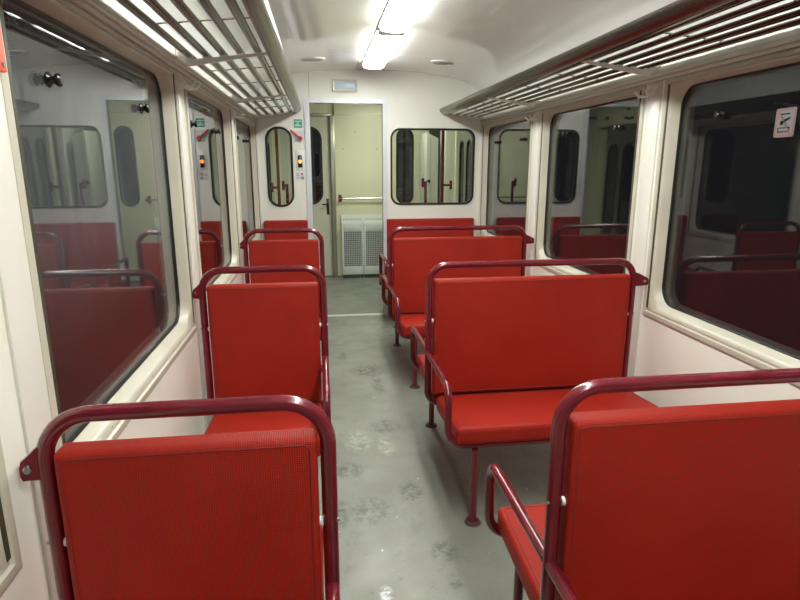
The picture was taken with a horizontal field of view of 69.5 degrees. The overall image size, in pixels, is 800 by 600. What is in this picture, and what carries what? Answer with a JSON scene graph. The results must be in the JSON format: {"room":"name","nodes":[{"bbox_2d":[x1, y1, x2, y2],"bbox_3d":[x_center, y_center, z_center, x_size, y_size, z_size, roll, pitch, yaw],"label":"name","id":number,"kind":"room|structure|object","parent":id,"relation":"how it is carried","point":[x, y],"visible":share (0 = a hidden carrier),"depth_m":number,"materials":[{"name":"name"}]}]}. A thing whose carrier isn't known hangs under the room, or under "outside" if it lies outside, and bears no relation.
{"room":"train carriage","nodes":[
{"label":"train carriage","id":0,"kind":"room"},
{"bbox_2d":[0,0,275,599],"bbox_3d":[-0.871,-0.158,2.081,0.070,2.200,10.620,-2,13,-8],"label":"wall","id":1,"kind":"structure","parent":0,"point":[182,380],"depth_m":1.13,"materials":[{"name":"beige laminate"}]},
{"bbox_2d":[0,26,6,72],"bbox_3d":[-0.685,-0.424,0.961,0.024,0.077,0.062,-2,13,-8],"label":"plate","id":2,"kind":"object","parent":1,"relation":"attached to","point":[3,69],"visible":1,"depth_m":0.98,"materials":[{"name":"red plastic"}]},
{"bbox_2d":[0,438,22,596],"bbox_3d":[-0.638,0.105,0.297,0.111,1.050,1.240,-2,13,-8],"label":"window","id":3,"kind":"structure","parent":1,"relation":"in","point":[10,556],"depth_m":0.97,"materials":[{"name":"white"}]},
{"bbox_2d":[0,0,196,450],"bbox_3d":[-0.836,-0.228,1.709,0.111,1.050,1.330,-2,13,-8],"label":"window","id":4,"kind":"structure","parent":1,"relation":"in","point":[136,377],"depth_m":1.80,"materials":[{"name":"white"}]},
{"bbox_2d":[0,71,244,599],"bbox_3d":[-0.692,0.261,1.109,0.008,1.731,5.922,-2,13,-8],"label":"trim","id":5,"kind":"structure","parent":1,"relation":"attached to","point":[16,291],"depth_m":1.06,"materials":[{"name":"white plastic"}]},
{"bbox_2d":[68,0,257,121],"bbox_3d":[-0.687,-0.612,0.955,0.032,0.037,8.486,-2,13,-8],"label":"trim","id":6,"kind":"structure","parent":1,"relation":"attached to","point":[97,9],"depth_m":1.82,"materials":[{"name":"white"}]},
{"bbox_2d":[178,73,200,90],"bbox_3d":[-0.849,-0.880,2.326,0.075,0.059,0.100,-2,13,-8],"label":"coat hook","id":7,"kind":"object","parent":1,"relation":"attached to","point":[182,83],"visible":1,"depth_m":2.30,"materials":[{"name":"white"}]},
{"bbox_2d":[115,0,300,118],"bbox_3d":[-0.501,-0.677,0.994,0.411,0.111,8.460,-2,13,-8],"label":"luggage rack","id":8,"kind":"object","parent":1,"relation":"attached to","point":[259,12],"visible":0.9,"depth_m":2.18,"materials":[{"name":"grey metal"}]},
{"bbox_2d":[183,76,240,310],"bbox_3d":[-1.034,-0.563,3.129,0.111,1.050,1.295,-2,13,-8],"label":"window","id":9,"kind":"structure","parent":1,"relation":"in","point":[220,118],"depth_m":3.46,"materials":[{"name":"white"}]},
{"bbox_2d":[232,108,244,117],"bbox_3d":[-1.046,-1.211,3.728,0.075,0.059,0.100,-2,13,-8],"label":"coat hook","id":10,"kind":"object","parent":1,"relation":"attached to","point":[241,115],"visible":1,"depth_m":3.70,"materials":[{"name":"white"}]},
{"bbox_2d":[234,109,261,265],"bbox_3d":[-1.231,-0.894,4.531,0.111,1.050,1.295,-2,13,-8],"label":"window","id":11,"kind":"structure","parent":1,"relation":"in","point":[245,128],"depth_m":4.77,"materials":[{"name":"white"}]},
{"bbox_2d":[268,135,271,198],"bbox_3d":[-1.544,-1.118,6.865,0.034,1.840,0.365,-2,13,-8],"label":"door","id":12,"kind":"structure","parent":1,"relation":"in","point":[268,135],"depth_m":6.86,"materials":[{"name":"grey metal"}]},
{"bbox_2d":[272,129,282,204],"bbox_3d":[-1.530,-1.264,7.203,0.140,2.000,0.040,-2,13,-8],"label":"door frame","id":13,"kind":"structure","parent":1,"relation":"attached to","point":[279,141],"depth_m":7.09,"materials":[{"name":"yellow paint"}]},
{"bbox_2d":[310,103,333,114],"bbox_3d":[-1.205,-2.330,6.996,0.795,0.170,0.040,-2,13,-8],"label":"lintel","id":14,"kind":"object","parent":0,"point":[314,108],"visible":0.14,"depth_m":7.01,"materials":[{"name":"yellow paint"}]},
{"bbox_2d":[280,117,332,275],"bbox_3d":[-1.161,-1.267,7.220,0.594,1.973,0.094,-2,13,-8],"label":"door","id":15,"kind":"structure","parent":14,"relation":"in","point":[322,216],"depth_m":7.20,"materials":[{"name":"paint"}]},
{"bbox_2d":[254,70,482,272],"bbox_3d":[-0.257,-0.947,5.362,2.058,2.228,0.045,-2,13,-8],"label":"wall","id":16,"kind":"structure","parent":0,"point":[414,100],"depth_m":5.19,"materials":[{"name":"white paint"}]},
{"bbox_2d":[255,122,263,239],"bbox_3d":[-1.262,-0.691,5.247,0.024,1.782,0.019,-2,13,-8],"label":"trim","id":17,"kind":"structure","parent":16,"relation":"attached to","point":[255,122],"depth_m":5.14,"materials":[{"name":"white"}]},
{"bbox_2d":[265,127,293,206],"bbox_3d":[-1.079,-1.193,5.188,0.236,0.702,0.063,-2,13,-8],"label":"window","id":18,"kind":"structure","parent":16,"relation":"in","point":[272,128],"depth_m":5.16,"materials":[{"name":"black rubber"}]},
{"bbox_2d":[290,130,304,141],"bbox_3d":[-0.909,-1.455,5.109,0.125,0.109,0.034,-2,13,-8],"label":"emergency brake","id":19,"kind":"object","parent":16,"relation":"attached to","point":[299,136],"visible":1,"depth_m":5.12,"materials":[{"name":"red metal"}]},
{"bbox_2d":[294,119,301,127],"bbox_3d":[-0.903,-1.561,5.101,0.072,0.072,0.005,-2,13,-8],"label":"exit sign","id":20,"kind":"object","parent":16,"relation":"attached to","point":[297,122],"visible":1,"depth_m":5.10,"materials":[{"name":"teal plastic"}]},
{"bbox_2d":[295,151,304,169],"bbox_3d":[-0.893,-1.250,5.166,0.082,0.172,0.024,-2,13,-8],"label":"box","id":21,"kind":"object","parent":16,"relation":"attached to","point":[300,155],"visible":1,"depth_m":5.17,"materials":[{"name":"white plastic"}]},
{"bbox_2d":[296,172,304,179],"bbox_3d":[-0.900,-1.120,5.206,0.078,0.073,0.004,-2,13,-8],"label":"instruction label","id":22,"kind":"object","parent":16,"relation":"attached to","point":[299,175],"visible":1,"depth_m":5.21,"materials":[{"name":"white paper"}]},
{"bbox_2d":[332,79,356,91],"bbox_3d":[-0.485,-1.886,5.070,0.221,0.106,0.026,-2,13,-8],"label":"sign","id":23,"kind":"object","parent":16,"relation":"attached to","point":[338,85],"visible":1,"depth_m":5.06,"materials":[{"name":"white plastic"}]},
{"bbox_2d":[304,98,387,314],"bbox_3d":[-0.485,-0.821,5.359,0.734,1.984,0.069,-2,13,-8],"label":"door frame","id":24,"kind":"structure","parent":16,"relation":"in","point":[307,101],"depth_m":5.22,"materials":[{"name":"silver metal"}]},
{"bbox_2d":[390,128,474,204],"bbox_3d":[0.301,-1.238,5.371,0.790,0.691,0.063,-2,13,-8],"label":"window","id":25,"kind":"structure","parent":16,"relation":"in","point":[469,200],"depth_m":5.36,"materials":[{"name":"black rubber"}]},
{"bbox_2d":[477,124,482,235],"bbox_3d":[0.757,-0.754,5.515,0.024,1.782,0.019,-2,13,-8],"label":"trim","id":26,"kind":"structure","parent":16,"relation":"attached to","point":[481,124],"depth_m":5.41,"materials":[{"name":"white metal"}]},
{"bbox_2d":[334,104,428,274],"bbox_3d":[-0.130,-1.380,7.324,1.363,2.170,0.050,-2,13,-8],"label":"wall","id":27,"kind":"structure","parent":0,"point":[357,127],"depth_m":7.18,"materials":[{"name":"yellow paint"}]},
{"bbox_2d":[310,113,337,276],"bbox_3d":[-1.174,-1.274,7.200,0.745,2.020,0.067,-2,13,-8],"label":"trim","id":28,"kind":"structure","parent":27,"relation":"attached to","point":[331,117],"depth_m":7.19,"materials":[{"name":"grey metal"}]},
{"bbox_2d":[338,195,381,201],"bbox_3d":[-0.442,-1.278,7.240,0.655,0.090,0.072,-2,13,-8],"label":"handrail","id":29,"kind":"object","parent":27,"relation":"attached to","point":[340,197],"visible":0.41,"depth_m":7.22,"materials":[{"name":"silver metal"}]},
{"bbox_2d":[396,130,413,202],"bbox_3d":[0.059,-1.683,7.279,0.223,0.930,0.068,-2,13,-8],"label":"window","id":30,"kind":"structure","parent":27,"relation":"in","point":[410,131],"depth_m":7.26,"materials":[{"name":"black rubber"}]},
{"bbox_2d":[429,131,439,202],"bbox_3d":[0.431,-1.269,7.396,0.136,1.880,0.010,-2,13,-8],"label":"door","id":31,"kind":"structure","parent":27,"relation":"in","point":[434,133],"depth_m":7.24,"materials":[{"name":"grey metal"}]},
{"bbox_2d":[318,276,549,599],"bbox_3d":[0.180,0.903,2.504,2.258,0.060,10.770,-2,13,-8],"label":"floor","id":32,"kind":"structure","parent":0,"point":[403,489],"depth_m":2.70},
{"bbox_2d":[19,395,339,599],"bbox_3d":[-0.401,0.672,1.171,0.563,1.002,0.968,-2,13,-8],"label":"bench","id":33,"kind":"object","parent":32,"relation":"on","point":[236,515],"visible":1,"depth_m":1.08,"materials":[{"name":"red leather"}]},
{"bbox_2d":[192,265,330,456],"bbox_3d":[-0.596,0.343,2.564,0.563,1.002,0.968,-2,13,-8],"label":"bench","id":34,"kind":"object","parent":32,"relation":"on","point":[264,338],"visible":0.66,"depth_m":2.48,"materials":[{"name":"red leather"}]},
{"bbox_2d":[270,129,280,204],"bbox_3d":[-1.208,-0.987,5.664,0.113,2.168,0.070,-2,13,-8],"label":"pole","id":35,"kind":"object","parent":32,"relation":"on","point":[277,187],"visible":0.51,"depth_m":5.60,"materials":[{"name":"red metal"}]},
{"bbox_2d":[240,228,324,340],"bbox_3d":[-0.795,0.007,3.986,0.563,1.002,0.968,-2,13,-8],"label":"bench","id":36,"kind":"object","parent":32,"relation":"on","point":[296,251],"visible":0.32,"depth_m":3.89,"materials":[{"name":"red leather"}]},
{"bbox_2d":[282,181,288,203],"bbox_3d":[-1.126,-0.567,5.860,0.076,1.260,0.069,7,15,27],"label":"pole","id":37,"kind":"object","parent":32,"relation":"on","point":[284,186],"visible":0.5,"depth_m":5.72,"materials":[{"name":"red metal"}]},
{"bbox_2d":[264,220,307,239],"bbox_3d":[-0.979,-0.226,5.144,0.450,0.924,0.501,-2,13,-8],"label":"bench","id":38,"kind":"object","parent":32,"relation":"on","point":[268,224],"visible":0.23,"depth_m":5.23,"materials":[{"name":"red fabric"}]},
{"bbox_2d":[341,215,363,277],"bbox_3d":[-0.602,-0.678,7.330,0.272,0.800,0.105,-2,13,-8],"label":"panel","id":39,"kind":"object","parent":32,"relation":"on","point":[351,225],"visible":1,"depth_m":7.30,"materials":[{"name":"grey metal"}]},
{"bbox_2d":[343,231,361,266],"bbox_3d":[-0.596,-0.644,7.295,0.232,0.460,0.006,-2,13,-8],"label":"grille","id":40,"kind":"object","parent":39,"relation":"attached to","point":[352,240],"depth_m":7.31,"materials":[{"name":"grey metal"}]},
{"bbox_2d":[328,313,383,316],"bbox_3d":[-0.480,0.145,5.575,0.650,0.006,0.060,-2,13,-8],"label":"trim","id":41,"kind":"structure","parent":32,"relation":"on","point":[363,314],"depth_m":5.58,"materials":[{"name":"white metal"}]},
{"bbox_2d":[363,214,382,277],"bbox_3d":[-0.328,-0.686,7.367,0.272,0.800,0.105,-2,13,-8],"label":"panel","id":42,"kind":"object","parent":32,"relation":"on","point":[372,223],"visible":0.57,"depth_m":7.33,"materials":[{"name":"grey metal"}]},
{"bbox_2d":[365,231,382,265],"bbox_3d":[-0.322,-0.652,7.331,0.232,0.460,0.006,-2,13,-8],"label":"grille","id":43,"kind":"object","parent":42,"relation":"attached to","point":[373,239],"depth_m":7.34,"materials":[{"name":"grey metal"}]},
{"bbox_2d":[421,178,426,202],"bbox_3d":[0.265,-0.636,6.109,0.070,1.280,0.070,10,16,36],"label":"pole","id":44,"kind":"object","parent":32,"relation":"on","point":[423,183],"visible":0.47,"depth_m":5.97,"materials":[{"name":"red metal"}]},
{"bbox_2d":[379,218,473,327],"bbox_3d":[0.280,-0.266,5.311,0.913,0.924,0.501,-2,13,-8],"label":"bench","id":45,"kind":"object","parent":32,"relation":"on","point":[392,224],"visible":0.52,"depth_m":5.41,"materials":[{"name":"red fabric"}]},
{"bbox_2d":[420,132,437,202],"bbox_3d":[0.336,-1.050,6.807,0.130,1.765,0.485,-2,13,-8],"label":"tall cabinet","id":46,"kind":"object","parent":32,"relation":"on","point":[428,142],"visible":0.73,"depth_m":6.53,"materials":[{"name":"metal"}]},
{"bbox_2d":[441,131,451,202],"bbox_3d":[0.474,-1.075,6.035,0.138,2.168,0.070,-2,13,-8],"label":"pole","id":47,"kind":"object","parent":32,"relation":"on","point":[443,132],"visible":0.5,"depth_m":5.96,"materials":[{"name":"red metal"}]},
{"bbox_2d":[382,225,533,388],"bbox_3d":[0.434,-0.031,4.149,1.053,1.002,0.968,-2,13,-8],"label":"bench","id":48,"kind":"object","parent":32,"relation":"on","point":[414,258],"visible":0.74,"depth_m":4.05,"materials":[{"name":"red leather"}]},
{"bbox_2d":[410,258,657,526],"bbox_3d":[0.633,0.304,2.727,1.053,1.002,0.968,-2,13,-8],"label":"bench","id":49,"kind":"object","parent":32,"relation":"on","point":[506,351],"visible":0.84,"depth_m":2.63,"materials":[{"name":"red leather"}]},
{"bbox_2d":[484,368,799,599],"bbox_3d":[0.828,0.633,1.333,1.053,1.002,0.968,-2,13,-8],"label":"bench","id":50,"kind":"object","parent":32,"relation":"on","point":[690,502],"visible":1,"depth_m":1.22,"materials":[{"name":"red leather"}]},
{"bbox_2d":[140,0,792,106],"bbox_3d":[0.320,-0.938,1.015,2.158,0.348,8.558,-2,13,-8],"label":"ceiling","id":51,"kind":"structure","parent":0,"point":[509,38],"depth_m":3.34,"materials":[{"name":"laminate"}]},
{"bbox_2d":[301,57,324,62],"bbox_3d":[-0.666,-1.847,4.438,0.184,0.027,0.184,-2,13,-8],"label":"ceiling vent","id":52,"kind":"object","parent":51,"relation":"in","point":[311,59],"visible":1,"depth_m":4.42,"materials":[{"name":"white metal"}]},
{"bbox_2d":[305,59,321,61],"bbox_3d":[-0.666,-1.847,4.438,0.132,0.017,0.132,-2,13,-8],"label":"grille","id":53,"kind":"object","parent":52,"relation":"attached to","point":[306,60],"depth_m":4.45,"materials":[{"name":"grey"}]},
{"bbox_2d":[362,26,403,68],"bbox_3d":[-0.136,-1.757,4.082,0.176,0.058,1.320,-2,13,-8],"label":"ceiling lamp","id":54,"kind":"object","parent":51,"relation":"attached to","point":[383,44],"visible":0.85,"depth_m":3.85,"materials":[{"name":"white plastic"}]},
{"bbox_2d":[356,0,428,70],"bbox_3d":[0.297,-1.061,0.982,0.223,0.014,8.497,-2,13,-8],"label":"trim","id":55,"kind":"structure","parent":51,"relation":"attached to","point":[384,3],"depth_m":3.69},
{"bbox_2d":[378,0,426,32],"bbox_3d":[0.058,-1.430,2.699,0.176,0.058,1.530,-2,13,-8],"label":"ceiling lamp","id":56,"kind":"object","parent":51,"relation":"attached to","point":[398,16],"visible":1,"depth_m":2.99,"materials":[{"name":"white plastic"}]},
{"bbox_2d":[430,60,452,65],"bbox_3d":[0.329,-1.878,4.570,0.184,0.027,0.184,-2,13,-8],"label":"ceiling vent","id":57,"kind":"object","parent":51,"relation":"in","point":[436,62],"visible":1,"depth_m":4.55,"materials":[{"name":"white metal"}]},
{"bbox_2d":[434,62,448,64],"bbox_3d":[0.329,-1.877,4.570,0.132,0.018,0.132,-2,13,-8],"label":"grille","id":58,"kind":"object","parent":57,"relation":"attached to","point":[436,63],"depth_m":4.58,"materials":[{"name":"grey metal"}]},
{"bbox_2d":[439,0,799,406],"bbox_3d":[1.237,-0.224,2.360,0.070,2.200,10.620,-2,13,-8],"label":"wall","id":59,"kind":"structure","parent":0,"point":[662,349],"depth_m":2.49,"materials":[{"name":"white plastic"}]},
{"bbox_2d":[439,131,454,202],"bbox_3d":[0.544,-1.233,6.702,0.120,2.170,0.300,-2,13,-8],"label":"door","id":60,"kind":"structure","parent":59,"relation":"attached to","point":[449,146],"depth_m":6.49,"materials":[{"name":"paint"}]},
{"bbox_2d":[458,131,465,201],"bbox_3d":[0.685,-1.008,6.401,0.034,1.840,0.292,-2,13,-8],"label":"door","id":61,"kind":"structure","parent":59,"relation":"in","point":[462,134],"depth_m":6.34,"materials":[{"name":"grey metal"}]},
{"bbox_2d":[464,131,471,201],"bbox_3d":[0.726,-0.940,6.112,0.034,1.840,0.292,-2,13,-8],"label":"door","id":62,"kind":"structure","parent":59,"relation":"in","point":[468,135],"depth_m":6.07,"materials":[{"name":"grey metal"}]},
{"bbox_2d":[479,112,533,252],"bbox_3d":[0.900,-0.961,4.814,0.111,1.050,1.295,-2,13,-8],"label":"window","id":63,"kind":"structure","parent":59,"relation":"in","point":[488,158],"depth_m":5.31,"materials":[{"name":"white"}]},
{"bbox_2d":[525,111,538,120],"bbox_3d":[0.911,-1.272,3.988,0.075,0.059,0.100,-2,13,-8],"label":"coat hook","id":64,"kind":"object","parent":59,"relation":"attached to","point":[536,114],"visible":1,"depth_m":3.98,"materials":[{"name":"white"}]},
{"bbox_2d":[533,85,646,274],"bbox_3d":[1.097,-0.630,3.411,0.111,1.050,1.295,-2,13,-8],"label":"window","id":65,"kind":"structure","parent":59,"relation":"in","point":[542,243],"depth_m":3.86,"materials":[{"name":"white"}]},
{"bbox_2d":[526,81,662,376],"bbox_3d":[1.343,0.198,1.379,0.008,1.731,5.922,-2,13,-8],"label":"trim","id":66,"kind":"structure","parent":59,"relation":"attached to","point":[654,102],"depth_m":2.73,"materials":[{"name":"white"}]},
{"bbox_2d":[440,0,799,121],"bbox_3d":[1.131,-0.729,1.210,0.411,0.111,8.460,-2,13,-8],"label":"luggage rack","id":67,"kind":"object","parent":59,"relation":"attached to","point":[680,13],"visible":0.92,"depth_m":2.23,"materials":[{"name":"grey metal"}]},
{"bbox_2d":[481,33,799,123],"bbox_3d":[1.325,-0.675,1.222,0.032,0.037,8.486,-2,13,-8],"label":"trim","id":68,"kind":"structure","parent":59,"relation":"attached to","point":[793,41],"depth_m":2.39,"materials":[{"name":"white metal"}]},
{"bbox_2d":[634,82,659,97],"bbox_3d":[1.108,-0.941,2.585,0.075,0.059,0.100,-2,13,-8],"label":"coat hook","id":69,"kind":"object","parent":59,"relation":"attached to","point":[653,90],"visible":1,"depth_m":2.58,"materials":[{"name":"white metal"}]},
{"bbox_2d":[642,48,799,386],"bbox_3d":[1.293,-0.299,2.009,0.111,1.050,1.295,-2,13,-8],"label":"window","id":70,"kind":"structure","parent":59,"relation":"in","point":[661,304],"depth_m":2.49,"materials":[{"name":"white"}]},
{"bbox_2d":[773,107,796,137],"bbox_3d":[1.289,-0.594,1.932,0.001,0.094,0.088,-2,13,-8],"label":"window sticker","id":71,"kind":"object","parent":70,"relation":"attached to","point":[785,119],"visible":1,"depth_m":1.93,"materials":[{"name":"grey paper"}]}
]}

